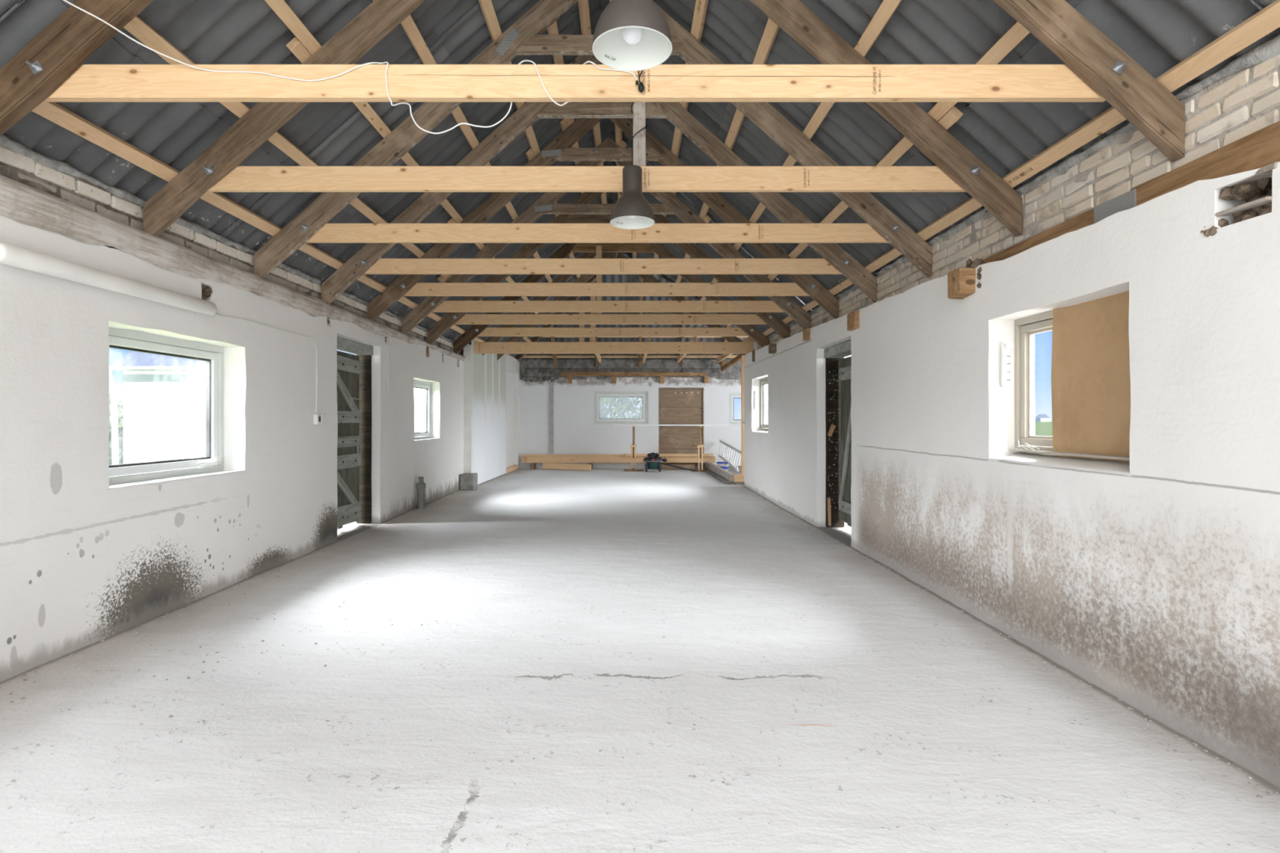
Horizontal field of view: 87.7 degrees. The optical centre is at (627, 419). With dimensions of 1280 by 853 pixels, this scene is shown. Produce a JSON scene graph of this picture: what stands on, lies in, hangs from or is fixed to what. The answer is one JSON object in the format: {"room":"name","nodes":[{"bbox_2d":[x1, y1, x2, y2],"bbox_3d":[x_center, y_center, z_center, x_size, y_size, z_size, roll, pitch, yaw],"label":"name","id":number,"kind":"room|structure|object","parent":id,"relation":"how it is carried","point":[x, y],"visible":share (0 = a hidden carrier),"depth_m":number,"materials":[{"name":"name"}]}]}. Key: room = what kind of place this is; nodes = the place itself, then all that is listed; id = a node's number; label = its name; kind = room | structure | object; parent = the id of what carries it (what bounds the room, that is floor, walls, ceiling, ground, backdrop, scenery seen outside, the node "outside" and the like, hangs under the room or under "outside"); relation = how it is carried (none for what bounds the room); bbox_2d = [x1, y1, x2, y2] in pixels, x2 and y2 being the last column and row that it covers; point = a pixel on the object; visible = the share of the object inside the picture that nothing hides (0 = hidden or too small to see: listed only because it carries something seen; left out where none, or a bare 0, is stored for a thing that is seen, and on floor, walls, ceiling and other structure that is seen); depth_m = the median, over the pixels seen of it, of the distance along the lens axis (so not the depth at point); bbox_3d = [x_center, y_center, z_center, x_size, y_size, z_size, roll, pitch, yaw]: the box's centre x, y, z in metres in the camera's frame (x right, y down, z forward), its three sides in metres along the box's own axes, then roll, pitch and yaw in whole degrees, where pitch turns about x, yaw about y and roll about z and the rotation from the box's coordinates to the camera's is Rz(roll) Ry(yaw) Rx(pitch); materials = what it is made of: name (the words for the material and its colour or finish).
{"room":"empty barn interior","nodes":[
{"label":"empty barn interior","id":0,"kind":"room"},
{"bbox_2d":[0,133,519,682],"bbox_3d":[-2.903,-0.107,6.950,0.509,2.705,19.900,0,0,0],"label":"wall","id":1,"kind":"structure","parent":0,"point":[83,562],"depth_m":4.22,"materials":[{"name":"paint"}]},
{"bbox_2d":[0,0,153,136],"bbox_3d":[-1.569,-2.354,2.843,2.660,2.572,0.120,0,0,-1],"label":"rafter","id":2,"kind":"object","parent":1,"relation":"on","point":[52,55],"visible":1,"depth_m":2.82,"materials":[{"name":"wood"}]},
{"bbox_2d":[42,64,1105,102],"bbox_3d":[-0.237,-1.472,2.912,4.675,0.145,0.046,0,0,0],"label":"tie beam","id":3,"kind":"structure","parent":2,"relation":"attached to","point":[88,82],"depth_m":2.89,"materials":[{"name":"brown wood"}]},
{"bbox_2d":[62,0,637,133],"bbox_3d":[-1.118,-1.454,2.837,2.304,0.380,0.359,0,0,-11],"label":"power cable","id":4,"kind":"object","parent":3,"relation":"hanging from","point":[68,2],"visible":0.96,"depth_m":2.88,"materials":[{"name":"white plastic"}]},
{"bbox_2d":[635,70,644,92],"bbox_3d":[0.036,-1.515,2.761,0.042,0.200,0.322,0,0,11],"label":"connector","id":5,"kind":"object","parent":3,"relation":"attached to","point":[641,86],"visible":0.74,"depth_m":2.87,"materials":[{"name":"plastic"}]},
{"bbox_2d":[0,242,217,315],"bbox_3d":[-2.830,-0.755,3.760,0.085,0.094,1.560,0,0,0],"label":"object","id":6,"kind":"object","parent":1,"relation":"attached to","point":[10,255],"visible":1,"depth_m":3.51,"materials":[{"name":"white plastic"}]},
{"bbox_2d":[107,326,246,489],"bbox_3d":[-2.987,-0.075,4.350,0.236,0.990,1.360,0,0,0],"label":"window","id":7,"kind":"structure","parent":1,"relation":"in","point":[151,473],"depth_m":4.55,"materials":[{"name":"paint"}]},
{"bbox_2d":[214,313,317,413],"bbox_3d":[-2.863,-0.409,5.330,0.010,0.688,1.627,0,0,0],"label":"cable","id":8,"kind":"object","parent":1,"relation":"attached to","point":[215,313],"visible":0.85,"depth_m":5.89,"materials":[{"name":"white plastic"}]},
{"bbox_2d":[142,0,425,236],"bbox_3d":[-1.569,-2.356,3.999,2.663,2.569,0.121,0,0,0],"label":"rafter","id":9,"kind":"object","parent":1,"relation":"on","point":[380,18],"visible":0.87,"depth_m":3.98,"materials":[{"name":"wood"}]},
{"bbox_2d":[207,165,965,191],"bbox_3d":[-0.237,-1.472,4.072,4.675,0.145,0.046,0,0,0],"label":"tie beam","id":10,"kind":"structure","parent":9,"relation":"attached to","point":[242,178],"depth_m":4.05,"materials":[{"name":"brown wood"}]},
{"bbox_2d":[632,102,645,165],"bbox_3d":[0.075,-2.310,4.130,0.080,1.780,0.054,0,0,0],"label":"post","id":11,"kind":"object","parent":10,"relation":"attached to","point":[639,108],"visible":0.33,"depth_m":4.11,"materials":[{"name":"wood"}]},
{"bbox_2d":[609,102,654,229],"bbox_3d":[0.030,-2.120,3.954,0.261,1.959,0.449,0,0,0],"label":"pendant lamp","id":12,"kind":"object","parent":11,"relation":"hanging from","point":[632,211],"visible":0.99,"depth_m":3.81,"materials":[{"name":"metal"}]},
{"bbox_2d":[313,413,326,424],"bbox_3d":[-2.847,-0.004,6.167,0.048,0.095,0.170,0,0,0],"label":"light switch","id":13,"kind":"object","parent":1,"relation":"attached to","point":[318,419],"visible":1,"depth_m":6.12,"materials":[{"name":"white plastic"}]},
{"bbox_2d":[336,336,373,529],"bbox_3d":[-3.047,0.170,7.175,0.185,2.060,1.170,0,0,0],"label":"door","id":14,"kind":"structure","parent":1,"relation":"in","point":[353,385],"depth_m":7.46,"materials":[{"name":"grey wood"}]},
{"bbox_2d":[388,335,390,398],"bbox_3d":[-2.865,-0.657,8.016,0.009,0.790,0.053,0,0,0],"label":"cable","id":15,"kind":"object","parent":1,"relation":"attached to","point":[389,335],"visible":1,"depth_m":7.99,"materials":[{"name":"white plastic"}]},
{"bbox_2d":[253,0,577,277],"bbox_3d":[-1.571,-2.355,5.177,2.667,2.566,0.122,0,0,0],"label":"rafter","id":16,"kind":"object","parent":1,"relation":"on","point":[544,13],"visible":0.73,"depth_m":5.16,"materials":[{"name":"wood"}]},
{"bbox_2d":[494,28,684,56],"bbox_3d":[-0.253,-2.925,5.189,1.544,0.216,0.070,0,0,0],"label":"tie","id":17,"kind":"object","parent":16,"relation":"attached to","point":[540,44],"visible":0.61,"depth_m":5.16,"materials":[{"name":"wood"}]},
{"bbox_2d":[305,223,888,243],"bbox_3d":[-0.237,-1.472,5.252,4.675,0.145,0.046,0,0,0],"label":"tie beam","id":18,"kind":"structure","parent":16,"relation":"attached to","point":[329,233],"depth_m":5.23,"materials":[{"name":"brown wood"}]},
{"bbox_2d":[413,379,439,441],"bbox_3d":[-2.967,-0.135,9.590,0.196,0.910,1.260,0,0,0],"label":"window","id":19,"kind":"structure","parent":1,"relation":"in","point":[427,435],"depth_m":10.09,"materials":[{"name":"paint"}]},
{"bbox_2d":[321,54,600,304],"bbox_3d":[-1.570,-2.353,6.312,2.661,2.575,0.124,0,0,0],"label":"rafter","id":20,"kind":"object","parent":1,"relation":"on","point":[526,115],"visible":0.56,"depth_m":6.30,"materials":[{"name":"wood"}]},
{"bbox_2d":[363,258,841,274],"bbox_3d":[-0.237,-1.472,6.392,4.675,0.145,0.046,0,0,0],"label":"tie beam","id":21,"kind":"structure","parent":20,"relation":"attached to","point":[382,266],"depth_m":6.37,"materials":[{"name":"brown wood"}]},
{"bbox_2d":[537,102,666,118],"bbox_3d":[-0.240,-2.945,6.333,1.473,0.135,0.062,0,0,0],"label":"tie","id":22,"kind":"object","parent":20,"relation":"attached to","point":[571,109],"visible":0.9,"depth_m":6.30,"materials":[{"name":"wood"}]},
{"bbox_2d":[367,118,602,320],"bbox_3d":[-1.569,-2.354,7.445,2.662,2.568,0.122,0,0,0],"label":"rafter","id":23,"kind":"object","parent":1,"relation":"on","point":[580,127],"visible":0.7,"depth_m":7.43,"materials":[{"name":"wood"}]},
{"bbox_2d":[541,147,665,161],"bbox_3d":[-0.262,-2.975,7.459,1.388,0.135,0.070,0,0,0],"label":"tie","id":24,"kind":"object","parent":23,"relation":"attached to","point":[569,154],"visible":0.91,"depth_m":7.43,"materials":[{"name":"wood"}]},
{"bbox_2d":[403,282,809,296],"bbox_3d":[-0.237,-1.472,7.522,4.675,0.145,0.046,0,0,0],"label":"tie beam","id":25,"kind":"structure","parent":23,"relation":"attached to","point":[420,289],"depth_m":7.50,"materials":[{"name":"brown wood"}]},
{"bbox_2d":[401,137,608,333],"bbox_3d":[-1.571,-2.356,8.574,2.662,2.569,0.121,0,0,0],"label":"rafter","id":26,"kind":"object","parent":1,"relation":"on","point":[490,251],"visible":0.58,"depth_m":8.56,"materials":[{"name":"wood"}]},
{"bbox_2d":[534,203,675,214],"bbox_3d":[-0.264,-2.721,8.589,1.859,0.125,0.070,0,0,0],"label":"tie","id":27,"kind":"object","parent":26,"relation":"attached to","point":[562,209],"visible":0.78,"depth_m":8.56,"materials":[{"name":"wood"}]},
{"bbox_2d":[427,191,603,343],"bbox_3d":[-1.569,-2.354,9.675,2.661,2.573,0.125,0,0,0],"label":"rafter","id":28,"kind":"object","parent":1,"relation":"on","point":[528,250],"visible":0.61,"depth_m":9.66,"materials":[{"name":"wood"}]},
{"bbox_2d":[567,214,610,223],"bbox_3d":[-0.240,-2.924,9.693,1.358,0.137,0.062,0,0,0],"label":"tie","id":29,"kind":"object","parent":28,"relation":"attached to","point":[577,219],"visible":0.3,"depth_m":9.66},
{"bbox_2d":[453,201,613,353],"bbox_3d":[-1.568,-2.353,11.094,2.664,2.575,0.120,0,0,0],"label":"rafter","id":30,"kind":"object","parent":1,"relation":"on","point":[564,251],"visible":0.52,"depth_m":11.08,"materials":[{"name":"wood"}]},
{"bbox_2d":[477,327,749,336],"bbox_3d":[-0.237,-1.472,11.172,4.675,0.145,0.046,0,0,0],"label":"tie beam","id":31,"kind":"structure","parent":30,"relation":"attached to","point":[488,331],"depth_m":11.15,"materials":[{"name":"brown wood"}]},
{"bbox_2d":[570,243,656,252],"bbox_3d":[-0.240,-2.870,11.113,1.494,0.145,0.062,0,0,0],"label":"tie","id":32,"kind":"object","parent":30,"relation":"attached to","point":[579,247],"visible":0.99,"depth_m":11.08,"materials":[{"name":"wood"}]},
{"bbox_2d":[595,245,601,314],"bbox_3d":[-0.470,-2.250,11.100,0.090,1.300,0.045,0,0,0],"label":"post","id":33,"kind":"object","parent":32,"relation":"attached to","point":[598,248],"visible":0.42,"depth_m":11.08,"materials":[{"name":"brown wood"}]},
{"bbox_2d":[482,252,595,355],"bbox_3d":[-1.571,-2.356,12.564,2.661,2.570,0.077,0,0,0],"label":"rafter","id":34,"kind":"object","parent":1,"relation":"on","point":[562,277],"visible":0.24,"depth_m":12.53,"materials":[{"name":"wood"}]},
{"bbox_2d":[497,252,615,360],"bbox_3d":[-1.570,-2.354,13.866,2.667,2.568,0.080,0,0,0],"label":"rafter","id":35,"kind":"object","parent":1,"relation":"on","point":[584,277],"visible":0.23,"depth_m":13.83,"materials":[{"name":"wood"}]},
{"bbox_2d":[475,342,753,353],"bbox_3d":[-0.245,-1.300,12.030,5.050,0.205,0.070,0,0,0],"label":"tie beam","id":36,"kind":"structure","parent":1,"relation":"attached to","point":[485,347],"depth_m":12.00,"materials":[{"name":"brown wood"}]},
{"bbox_2d":[474,342,479,352],"bbox_3d":[-2.720,-1.300,12.000,0.120,0.170,0.120,0,0,0],"label":"block","id":37,"kind":"object","parent":36,"relation":"attached to","point":[477,345],"visible":0.58,"depth_m":11.94,"materials":[{"name":"brown wood"}]},
{"bbox_2d":[579,312,584,342],"bbox_3d":[-0.820,-1.600,12.060,0.090,0.800,0.045,0,0,0],"label":"post","id":38,"kind":"object","parent":36,"relation":"on","point":[581,338],"visible":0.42,"depth_m":12.04,"materials":[{"name":"brown wood"}]},
{"bbox_2d":[590,296,595,342],"bbox_3d":[-0.620,-1.800,12.060,0.090,1.200,0.045,0,0,0],"label":"post","id":39,"kind":"object","parent":36,"relation":"on","point":[593,339],"visible":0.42,"depth_m":12.04,"materials":[{"name":"brown wood"}]},
{"bbox_2d":[642,336,650,362],"bbox_3d":[0.400,-1.455,14.185,0.050,0.120,4.230,0,0,0],"label":"joist","id":40,"kind":"object","parent":36,"relation":"on","point":[644,357],"visible":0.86,"depth_m":14.44,"materials":[{"name":"brown wood"}]},
{"bbox_2d":[676,336,697,362],"bbox_3d":[1.240,-1.455,14.185,0.050,0.120,4.230,0,0,0],"label":"joist","id":41,"kind":"object","parent":36,"relation":"on","point":[681,356],"visible":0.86,"depth_m":14.63,"materials":[{"name":"brown wood"}]},
{"bbox_2d":[716,336,751,362],"bbox_3d":[2.220,-1.455,14.185,0.050,0.120,4.230,0,0,0],"label":"joist","id":42,"kind":"object","parent":36,"relation":"on","point":[722,357],"visible":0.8,"depth_m":14.82,"materials":[{"name":"brown wood"}]},
{"bbox_2d":[519,359,741,468],"bbox_3d":[1.000,-0.128,16.631,8.400,2.744,0.541,0,0,0],"label":"wall","id":43,"kind":"structure","parent":0,"point":[575,432],"depth_m":16.50,"materials":[{"name":"paint"}]},
{"bbox_2d":[549,382,553,453],"bbox_3d":[-1.870,-0.050,16.480,0.100,1.780,0.040,0,0,0],"label":"pipe","id":44,"kind":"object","parent":43,"relation":"attached to","point":[551,384],"depth_m":16.46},
{"bbox_2d":[551,325,556,367],"bbox_3d":[-1.781,-1.803,16.060,0.081,1.011,1.056,0,0,0],"label":"rafter","id":45,"kind":"object","parent":43,"relation":"on","point":[554,355],"visible":0.53,"depth_m":16.27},
{"bbox_2d":[594,281,598,367],"bbox_3d":[-0.757,-2.220,15.620,0.077,1.842,1.932,0,0,0],"label":"rafter","id":46,"kind":"object","parent":43,"relation":"on","point":[595,357],"visible":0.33,"depth_m":16.32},
{"bbox_2d":[560,371,672,376],"bbox_3d":[-0.255,-1.128,16.420,2.750,0.110,0.128,0,0,0],"label":"beam","id":47,"kind":"structure","parent":43,"relation":"attached to","point":[562,373],"depth_m":16.36,"materials":[{"name":"wood"}]},
{"bbox_2d":[593,391,648,424],"bbox_3d":[-0.155,-0.295,16.542,1.390,0.870,0.096,0,0,0],"label":"window","id":48,"kind":"structure","parent":43,"relation":"in","point":[644,394],"depth_m":16.53,"materials":[{"name":"paint"}]},
{"bbox_2d":[638,276,643,367],"bbox_3d":[0.316,-2.430,15.400,0.081,2.264,2.373,0,0,0],"label":"rafter","id":49,"kind":"object","parent":43,"relation":"on","point":[641,298],"visible":0.36,"depth_m":15.85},
{"bbox_2d":[651,382,708,386],"bbox_3d":[1.300,-0.880,16.465,1.400,0.100,0.050,0,0,0],"label":"trim","id":50,"kind":"structure","parent":43,"relation":"attached to","point":[653,384],"depth_m":16.44,"materials":[{"name":"paint"}]},
{"bbox_2d":[658,387,703,467],"bbox_3d":[1.340,0.200,16.550,1.120,2.000,0.100,0,0,0],"label":"door","id":51,"kind":"structure","parent":43,"relation":"in","point":[672,439],"depth_m":16.53,"materials":[{"name":"brown wood"}]},
{"bbox_2d":[679,296,688,367],"bbox_3d":[1.325,-2.430,15.401,0.082,2.263,2.375,0,0,0],"label":"rafter","id":52,"kind":"object","parent":43,"relation":"on","point":[685,297],"visible":0.25,"depth_m":15.84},
{"bbox_2d":[720,324,729,366],"bbox_3d":[2.365,-2.430,15.400,0.079,2.263,2.376,0,0,0],"label":"rafter","id":53,"kind":"object","parent":43,"relation":"on","point":[722,362],"visible":0.12,"depth_m":16.25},
{"bbox_2d":[728,392,741,425],"bbox_3d":[3.110,-0.265,16.542,1.220,0.850,0.096,0,0,0],"label":"window","id":54,"kind":"structure","parent":43,"relation":"in","point":[731,395],"depth_m":16.52,"materials":[{"name":"paint"}]},
{"bbox_2d":[0,467,1279,852],"bbox_3d":[1.000,1.298,6.900,8.600,0.204,20.000,0,0,0],"label":"floor","id":55,"kind":"structure","parent":0,"point":[1014,737],"depth_m":2.73,"materials":[{"name":"concrete"}]},
{"bbox_2d":[416,476,426,508],"bbox_3d":[-2.800,0.997,9.043,0.124,0.447,0.121,0,0,0],"label":"standpipe","id":56,"kind":"object","parent":55,"relation":"on","point":[420,486],"visible":0.88,"depth_m":9.00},
{"bbox_2d":[459,472,477,490],"bbox_3d":[-2.740,1.072,11.520,0.240,0.279,0.301,0,0,0],"label":"concrete block","id":57,"kind":"object","parent":55,"relation":"on","point":[468,482],"visible":1,"depth_m":11.37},
{"bbox_2d":[506,464,517,473],"bbox_3d":[-2.715,1.150,15.550,0.080,0.100,1.460,0,0,0],"label":"timber offcut","id":58,"kind":"object","parent":55,"relation":"on","point":[514,467],"visible":0.78,"depth_m":15.45,"materials":[{"name":"brown wood"}]},
{"bbox_2d":[542,462,591,470],"bbox_3d":[-1.440,1.115,15.885,1.206,0.140,0.090,1,0,16],"label":"timber offcut","id":59,"kind":"object","parent":55,"relation":"on","point":[545,465],"visible":1,"depth_m":15.84,"materials":[{"name":"brown wood"}]},
{"bbox_2d":[623,426,643,471],"bbox_3d":[0.150,0.669,15.742,0.460,1.058,0.455,0,0,0],"label":"stand","id":60,"kind":"object","parent":55,"relation":"on","point":[633,446],"visible":0.98,"depth_m":15.55,"materials":[{"name":"brown wood"}]},
{"bbox_2d":[0,487,1278,845],"bbox_3d":[-0.372,1.197,6.731,4.979,0.011,10.472,0,0,0],"label":"debris","id":61,"kind":"object","parent":55,"relation":"on","point":[1043,662],"visible":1,"depth_m":3.31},
{"bbox_2d":[643,452,697,471],"bbox_3d":[0.995,0.981,15.448,1.254,0.438,0.468,0,0,0],"label":"vacuum cleaner","id":62,"kind":"object","parent":55,"relation":"on","point":[652,462],"visible":1,"depth_m":15.31,"materials":[{"name":"plastic"}]},
{"bbox_2d":[660,464,694,469],"bbox_3d":[1.185,1.130,15.975,0.872,0.120,0.060,0,0,3],"label":"timber offcut","id":63,"kind":"object","parent":55,"relation":"on","point":[663,466],"visible":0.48,"depth_m":15.94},
{"bbox_2d":[691,426,706,471],"bbox_3d":[1.710,0.669,15.643,0.460,1.058,0.455,0,0,0],"label":"stand","id":64,"kind":"object","parent":55,"relation":"on","point":[700,446],"visible":0.9,"depth_m":15.46,"materials":[{"name":"brown wood"}]},
{"bbox_2d":[613,424,728,426],"bbox_3d":[1.025,0.126,15.585,2.711,0.032,0.061,0,0,1],"label":"straightedge","id":65,"kind":"object","parent":64,"relation":"on","point":[613,424],"visible":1,"depth_m":15.55,"materials":[{"name":"metal"}]},
{"bbox_2d":[702,467,735,483],"bbox_3d":[1.940,1.176,14.300,0.204,0.049,3.600,0,0,-1],"label":"sill timber","id":66,"kind":"structure","parent":55,"relation":"on","point":[708,471],"depth_m":13.58,"materials":[{"name":"wood"}]},
{"bbox_2d":[705,462,734,481],"bbox_3d":[1.955,1.084,14.275,0.103,0.132,3.650,0,0,-1],"label":"sill timber","id":67,"kind":"structure","parent":66,"relation":"on","point":[720,471],"depth_m":13.67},
{"bbox_2d":[728,466,744,484],"bbox_3d":[3.615,1.180,14.475,3.170,0.080,4.050,0,0,0],"label":"trim","id":68,"kind":"structure","parent":55,"relation":"on","point":[731,469],"depth_m":14.70,"materials":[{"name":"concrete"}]},
{"bbox_2d":[716,462,728,471],"bbox_3d":[2.140,1.042,14.900,0.280,0.195,0.280,0,0,0],"label":"paint bucket","id":69,"kind":"object","parent":68,"relation":"on","point":[722,464],"visible":0.68,"depth_m":14.79,"materials":[{"name":"white plastic"}]},
{"bbox_2d":[718,439,741,471],"bbox_3d":[2.265,0.770,14.948,0.130,0.579,2.705,0,0,-2],"label":"ladder","id":70,"kind":"object","parent":68,"relation":"on","point":[722,455],"visible":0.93,"depth_m":14.78,"materials":[{"name":"metal"}]},
{"bbox_2d":[733,474,744,482],"bbox_3d":[2.105,1.085,12.360,0.230,0.135,0.120,0,0,0],"label":"block","id":71,"kind":"object","parent":55,"relation":"on","point":[737,477],"visible":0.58,"depth_m":12.30,"materials":[{"name":"brown wood"}]},
{"bbox_2d":[741,355,744,474],"bbox_3d":[2.165,-0.080,12.420,0.060,2.240,0.070,0,0,0],"label":"post","id":72,"kind":"object","parent":71,"relation":"on","point":[742,356],"visible":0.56,"depth_m":12.39,"materials":[{"name":"brown wood"}]},
{"bbox_3d":[-0.900,1.130,16.275,0.090,0.140,0.350,0,0,0],"label":"block","id":73,"kind":"object","parent":55,"relation":"on","visible":0},
{"bbox_2d":[526,456,715,462],"bbox_3d":[-0.150,0.978,16.280,4.600,0.155,0.080,0,0,0],"label":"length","id":74,"kind":"object","parent":73,"relation":"on","point":[529,459],"visible":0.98,"depth_m":16.24,"materials":[{"name":"brown wood"}]},
{"bbox_2d":[521,453,622,456],"bbox_3d":[-0.265,0.875,16.360,4.630,0.050,0.120,0,0,0],"label":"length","id":75,"kind":"object","parent":74,"relation":"on","point":[522,455],"visible":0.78,"depth_m":16.30,"materials":[{"name":"brown wood"}]},
{"bbox_2d":[622,453,713,456],"bbox_3d":[1.000,0.863,16.220,2.200,0.065,0.090,0,0,0],"label":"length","id":76,"kind":"object","parent":74,"relation":"on","point":[624,455],"visible":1,"depth_m":16.17,"materials":[{"name":"brown wood"}]},
{"bbox_3d":[0.900,1.130,16.275,0.090,0.140,0.350,0,0,0],"label":"block","id":77,"kind":"object","parent":55,"relation":"on","visible":0},
{"bbox_2d":[604,460,711,462],"bbox_3d":[0.750,1.010,16.160,2.600,0.060,0.050,0,0,0],"label":"wooden plank","id":78,"kind":"object","parent":77,"relation":"on","point":[606,461],"visible":0.84,"depth_m":16.14,"materials":[{"name":"brown wood"}]},
{"bbox_2d":[0,0,1279,359],"bbox_3d":[1.251,-2.295,6.728,9.752,3.000,21.076,0,0,0],"label":"ceiling","id":79,"kind":"structure","parent":0,"point":[137,148],"depth_m":4.47,"materials":[{"name":"brown wood"}]},
{"bbox_2d":[515,257,615,361],"bbox_3d":[-1.569,-2.426,15.325,3.482,2.240,0.076,0,0,41],"label":"rafter","id":80,"kind":"object","parent":79,"relation":"attached to","point":[535,339],"visible":0.26,"depth_m":15.52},
{"bbox_2d":[591,0,672,71],"bbox_3d":[0.017,-2.227,2.171,0.261,2.046,0.264,0,0,0],"label":"pendant lamp","id":81,"kind":"object","parent":79,"relation":"hanging from","point":[629,35],"visible":1,"depth_m":2.19,"materials":[{"name":"metal"}]},
{"bbox_2d":[616,253,754,354],"bbox_3d":[1.044,-2.342,13.134,3.280,2.398,0.078,0,0,39],"label":"rafter","id":82,"kind":"object","parent":79,"relation":"attached to","point":[648,277],"visible":0.32,"depth_m":13.14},
{"bbox_2d":[720,353,745,371],"bbox_3d":[2.525,-1.390,15.550,0.060,0.425,1.399,0,0,-19],"label":"strut","id":83,"kind":"object","parent":79,"relation":"attached to","point":[737,358],"visible":0.58,"depth_m":15.67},
{"bbox_2d":[744,34,1279,787],"bbox_3d":[2.275,-0.090,4.590,0.480,2.671,15.180,0,0,0],"label":"wall","id":84,"kind":"structure","parent":0,"point":[1157,587],"depth_m":2.97,"materials":[{"name":"paint"}]},
{"bbox_2d":[613,201,769,347],"bbox_3d":[1.068,-2.380,11.107,2.618,2.521,0.122,0,0,1],"label":"rafter","id":85,"kind":"object","parent":84,"relation":"on","point":[750,330],"visible":0.45,"depth_m":11.08,"materials":[{"name":"wood"}]},
{"bbox_2d":[617,191,790,338],"bbox_3d":[1.063,-2.376,9.675,2.614,2.525,0.120,0,0,0],"label":"rafter","id":86,"kind":"object","parent":84,"relation":"on","point":[692,250],"visible":0.42,"depth_m":9.66,"materials":[{"name":"wood"}]},
{"bbox_2d":[455,314,766,324],"bbox_3d":[-0.237,-1.472,9.752,4.675,0.145,0.046,0,0,0],"label":"tie beam","id":87,"kind":"structure","parent":86,"relation":"attached to","point":[467,318],"depth_m":9.73,"materials":[{"name":"brown wood"}]},
{"bbox_2d":[608,137,811,328],"bbox_3d":[1.064,-2.374,8.576,2.614,2.524,0.120,0,0,0],"label":"rafter","id":88,"kind":"object","parent":84,"relation":"on","point":[726,251],"visible":0.57,"depth_m":8.56,"materials":[{"name":"wood"}]},
{"bbox_2d":[431,300,785,312],"bbox_3d":[-0.237,-1.472,8.652,4.675,0.145,0.046,0,0,0],"label":"tie beam","id":89,"kind":"structure","parent":88,"relation":"attached to","point":[446,306],"depth_m":8.63,"materials":[{"name":"brown wood"}]},
{"bbox_2d":[608,118,839,319],"bbox_3d":[1.064,-2.377,7.446,2.612,2.525,0.122,0,0,0],"label":"rafter","id":90,"kind":"object","parent":84,"relation":"on","point":[722,208],"visible":0.64,"depth_m":7.43,"materials":[{"name":"wood"}]},
{"bbox_2d":[751,377,768,434],"bbox_3d":[2.227,-0.235,10.715,0.207,0.950,1.330,0,0,0],"label":"window","id":91,"kind":"structure","parent":84,"relation":"in","point":[763,428],"depth_m":11.26,"materials":[{"name":"white plastic"}]},
{"bbox_2d":[651,102,877,302],"bbox_3d":[1.063,-2.377,6.328,2.615,2.526,0.122,0,0,1],"label":"rafter","id":92,"kind":"object","parent":84,"relation":"on","point":[702,137],"visible":0.63,"depth_m":6.30,"materials":[{"name":"wood"}]},
{"bbox_2d":[657,4,932,277],"bbox_3d":[1.064,-2.376,5.189,2.615,2.527,0.120,0,0,1],"label":"rafter","id":93,"kind":"object","parent":84,"relation":"on","point":[766,117],"visible":0.72,"depth_m":5.16,"materials":[{"name":"wood"}]},
{"bbox_2d":[823,340,851,527],"bbox_3d":[2.320,0.200,6.905,0.220,2.000,1.170,0,0,0],"label":"door","id":94,"kind":"structure","parent":84,"relation":"in","point":[837,368],"depth_m":7.45,"materials":[{"name":"grey wood"}]},
{"bbox_2d":[749,0,1022,236],"bbox_3d":[1.065,-2.376,3.995,2.610,2.529,0.121,0,0,0],"label":"rafter","id":95,"kind":"object","parent":84,"relation":"on","point":[966,170],"visible":0.87,"depth_m":3.98,"materials":[{"name":"wood"}]},
{"bbox_2d":[987,310,1131,476],"bbox_3d":[2.237,-0.170,3.370,0.225,0.870,1.140,0,0,0],"label":"window","id":96,"kind":"structure","parent":84,"relation":"in","point":[1027,451],"depth_m":3.83,"materials":[{"name":"white plastic"}]},
{"bbox_2d":[1051,290,1130,456],"bbox_3d":[2.254,-0.218,3.158,0.030,0.764,0.715,0,0,0],"label":"sheet","id":97,"kind":"object","parent":96,"relation":"attached to","point":[1091,380],"visible":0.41,"depth_m":3.23,"materials":[{"name":"wood"}]},
{"bbox_2d":[992,0,1185,162],"bbox_3d":[1.065,-2.378,2.833,2.614,2.525,0.121,0,0,0],"label":"rafter","id":98,"kind":"object","parent":84,"relation":"on","point":[1120,80],"visible":1,"depth_m":2.82,"materials":[{"name":"wood"}]},
{"label":"outside","id":99,"kind":"structure","parent":0,"visible":0},
{"bbox_2d":[111,421,1053,525],"bbox_3d":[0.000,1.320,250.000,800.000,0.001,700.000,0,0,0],"label":"ground","id":100,"kind":"structure","parent":99,"point":[1042,428],"depth_m":95.82,"materials":[{"name":"green plant"}]},
{"bbox_2d":[108,393,123,465],"bbox_3d":[-12.599,0.312,15.496,2.134,2.118,2.069,0,0,0],"label":"leafy tree","id":101,"kind":"object","parent":100,"relation":"on","point":[120,412],"visible":0.09,"depth_m":15.52,"materials":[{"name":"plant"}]},
{"bbox_2d":[108,350,421,465],"bbox_3d":[-7.325,-0.865,16.349,7.250,4.330,5.301,0,0,0],"label":"outbuilding","id":102,"kind":"structure","parent":100,"relation":"on","point":[164,397],"depth_m":14.00,"materials":[{"name":"white paint"}]},
{"bbox_2d":[595,393,642,422],"bbox_3d":[-1.313,-0.715,20.979,3.905,4.080,2.543,0,0,0],"label":"leafy tree","id":103,"kind":"object","parent":100,"relation":"on","point":[603,402],"visible":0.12,"depth_m":20.71,"materials":[{"name":"green plant"}]},
{"bbox_2d":[1035,413,1050,422],"bbox_3d":[262.000,-1.150,420.000,6.400,4.900,6.400,0,0,0],"label":"house","id":104,"kind":"structure","parent":100,"relation":"on","point":[1041,417],"depth_m":416.83,"materials":[{"name":"white paint"}]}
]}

